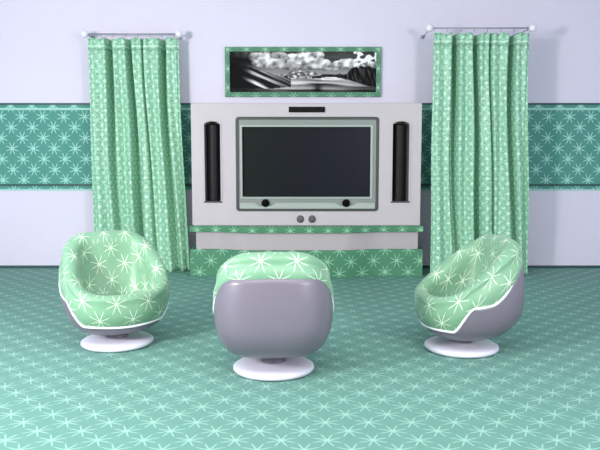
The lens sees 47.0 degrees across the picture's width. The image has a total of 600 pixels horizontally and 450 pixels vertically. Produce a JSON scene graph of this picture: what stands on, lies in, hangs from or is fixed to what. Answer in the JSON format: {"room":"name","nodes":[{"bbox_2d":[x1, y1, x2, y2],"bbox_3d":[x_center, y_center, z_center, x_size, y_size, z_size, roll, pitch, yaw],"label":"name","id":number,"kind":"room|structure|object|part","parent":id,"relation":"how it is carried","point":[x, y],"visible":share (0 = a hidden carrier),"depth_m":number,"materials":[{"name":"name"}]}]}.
{"room":"living room","nodes":[
{"label":"living room","id":0,"kind":"room"},
{"bbox_2d":[0,268,599,449],"bbox_3d":[0.000,1.026,3.063,7.800,0.060,9.888,0,6,0],"label":"floor","id":1,"kind":"structure","parent":0,"point":[374,383],"depth_m":3.95,"materials":[{"name":"teal carpet"}]},
{"bbox_2d":[59,230,169,352],"bbox_3d":[-1.274,0.442,4.760,0.719,0.760,0.660,-3,7,-30],"label":"lounge chair","id":2,"kind":"object","parent":1,"relation":"on","point":[114,286],"visible":1,"depth_m":4.71,"materials":[{"name":"green fabric"}]},
{"bbox_3d":[-1.262,0.741,4.769,0.240,0.063,0.240,-3,7,-30],"label":"stem","id":3,"kind":"part","parent":2,"relation":"part of","materials":[{"name":"grey paint"}]},
{"bbox_2d":[213,252,333,380],"bbox_3d":[-0.159,0.505,4.138,0.719,0.760,0.660,0,6,-3],"label":"lounge chair","id":4,"kind":"object","parent":1,"relation":"on","point":[272,310],"visible":1,"depth_m":3.83,"materials":[{"name":"grey paint"}]},
{"bbox_3d":[-0.160,0.799,4.192,0.240,0.063,0.240,0,6,-3],"label":"stem","id":5,"kind":"part","parent":4,"relation":"part of","materials":[{"name":"grey paint"}]},
{"bbox_2d":[189,103,422,277],"bbox_3d":[0.068,-0.388,7.556,2.505,1.846,0.634,0,6,0],"label":"media console","id":6,"kind":"object","parent":1,"relation":"on","point":[383,241],"visible":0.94,"depth_m":7.36,"materials":[{"name":"grey paint"}]},
{"bbox_3d":[-0.930,-0.250,7.410,0.192,0.014,0.086,0,6,0],"label":"niche sill","id":7,"kind":"part","parent":6,"relation":"part of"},
{"bbox_2d":[206,123,220,200],"bbox_3d":[-0.930,-0.676,7.431,0.156,0.827,0.118,0,6,0],"label":"tower speaker","id":8,"kind":"object","parent":6,"relation":"in","point":[213,129],"visible":0.89,"depth_m":7.39},
{"bbox_3d":[0.068,-0.644,7.378,2.445,1.300,0.070,0,6,0],"label":"panel","id":9,"kind":"part","parent":6,"relation":"part of","materials":[{"name":"grey paint"}]},
{"bbox_2d":[290,107,323,109],"bbox_3d":[0.072,-1.217,7.266,0.360,0.041,0.005,0,6,0],"label":"grille","id":10,"kind":"object","parent":6,"relation":"attached to","point":[291,108],"depth_m":7.26,"materials":[{"name":"black plastic"}]},
{"bbox_2d":[236,117,378,210],"bbox_3d":[0.079,-0.648,7.374,1.516,0.998,0.136,0,6,0],"label":"television","id":11,"kind":"object","parent":6,"relation":"on","point":[283,163],"visible":1,"depth_m":7.37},
{"bbox_3d":[-0.370,-0.233,7.366,0.084,0.084,0.036,0,6,0],"label":"knob","id":12,"kind":"part","parent":11,"relation":"part of","materials":[{"name":"black plastic"}]},
{"bbox_3d":[0.079,-0.206,7.390,1.446,0.062,0.034,0,6,0],"label":"control sill","id":13,"kind":"part","parent":11,"relation":"part of","materials":[{"name":"grey plastic"}]},
{"bbox_3d":[0.493,-0.233,7.366,0.084,0.084,0.036,0,6,0],"label":"knob","id":14,"kind":"part","parent":11,"relation":"part of","materials":[{"name":"black plastic"}]},
{"bbox_2d":[392,123,406,200],"bbox_3d":[1.071,-0.676,7.431,0.156,0.827,0.118,0,6,0],"label":"tower speaker","id":15,"kind":"object","parent":6,"relation":"in","point":[399,129],"visible":0.9,"depth_m":7.39},
{"bbox_3d":[1.071,-0.250,7.410,0.201,0.014,0.086,0,6,0],"label":"niche sill","id":16,"kind":"part","parent":6,"relation":"part of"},
{"bbox_2d":[414,234,524,357],"bbox_3d":[1.109,0.457,4.614,0.661,0.760,0.719,-1,6,-10],"label":"lounge chair","id":17,"kind":"object","parent":1,"relation":"on","point":[476,295],"visible":1,"depth_m":4.38,"materials":[{"name":"green fabric"}]},
{"bbox_3d":[1.085,0.754,4.640,0.240,0.063,0.240,-1,6,-10],"label":"stem","id":18,"kind":"part","parent":17,"relation":"part of","materials":[{"name":"grey paint"}]},
{"bbox_2d":[0,0,599,264],"bbox_3d":[0.000,-1.101,7.877,7.800,3.200,0.120,0,6,0],"label":"wall","id":19,"kind":"structure","parent":0,"point":[44,58],"depth_m":7.76,"materials":[{"name":"white paint"}]},
{"bbox_2d":[81,30,182,39],"bbox_3d":[-1.826,-2.082,7.578,1.106,0.084,0.273,0,6,0],"label":"curtain rod","id":20,"kind":"object","parent":19,"relation":"attached to","point":[84,33],"visible":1,"depth_m":7.48,"materials":[{"name":"silver metal"}]},
{"bbox_3d":[-1.826,-2.072,7.484,1.022,0.015,0.015,0,6,0],"label":"rod","id":21,"kind":"part","parent":20,"relation":"part of","materials":[{"name":"silver metal"}]},
{"bbox_2d":[87,37,189,271],"bbox_3d":[-1.770,-0.764,7.687,1.060,2.562,0.258,0,6,0],"label":"curtain","id":22,"kind":"object","parent":20,"relation":"hanging from","point":[138,180],"visible":0.89,"depth_m":7.61,"materials":[{"name":"fabric"}]},
{"bbox_2d":[0,265,599,267],"bbox_3d":[0.000,0.483,7.971,7.800,0.030,0.012,0,6,0],"label":"baseboard","id":23,"kind":"structure","parent":19,"relation":"attached to","point":[1,266],"depth_m":7.97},
{"bbox_2d":[0,103,599,104],"bbox_3d":[0.000,-1.366,7.786,7.800,0.022,0.008,0,6,0],"label":"trim","id":24,"kind":"structure","parent":19,"relation":"attached to","point":[0,103],"depth_m":7.78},
{"bbox_2d":[0,108,599,109],"bbox_3d":[0.000,-1.309,7.791,7.800,0.024,0.010,0,6,0],"label":"trim","id":25,"kind":"structure","parent":19,"relation":"attached to","point":[0,108],"depth_m":7.79,"materials":[{"name":"paint"}]},
{"bbox_2d":[0,184,599,185],"bbox_3d":[0.000,-0.457,7.878,7.800,0.022,0.008,0,6,0],"label":"trim","id":26,"kind":"structure","parent":19,"relation":"attached to","point":[0,184],"depth_m":7.87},
{"bbox_2d":[0,189,599,190],"bbox_3d":[0.000,-0.403,7.883,7.800,0.018,0.010,0,6,0],"label":"trim","id":27,"kind":"structure","parent":19,"relation":"attached to","point":[0,189],"depth_m":7.88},
{"bbox_2d":[225,47,380,96],"bbox_3d":[0.034,-1.714,7.731,1.743,0.550,0.043,0,6,0],"label":"framed picture","id":28,"kind":"object","parent":19,"relation":"attached to","point":[249,71],"visible":1,"depth_m":7.72},
{"bbox_2d":[421,24,536,38],"bbox_3d":[1.880,-2.072,7.421,1.154,0.084,0.588,0,6,0],"label":"curtain rod","id":29,"kind":"object","parent":19,"relation":"attached to","point":[429,28],"visible":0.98,"depth_m":7.17,"materials":[{"name":"silver metal"}]},
{"bbox_2d":[430,32,529,274],"bbox_3d":[1.923,-0.732,7.373,1.077,2.562,0.258,0,6,0],"label":"curtain","id":30,"kind":"object","parent":29,"relation":"hanging from","point":[480,155],"visible":0.8,"depth_m":7.29,"materials":[{"name":"fabric"}]},
{"bbox_3d":[1.880,-2.046,7.170,1.070,0.015,0.015,0,6,0],"label":"rod","id":31,"kind":"part","parent":29,"relation":"part of","materials":[{"name":"silver metal"}]}
]}

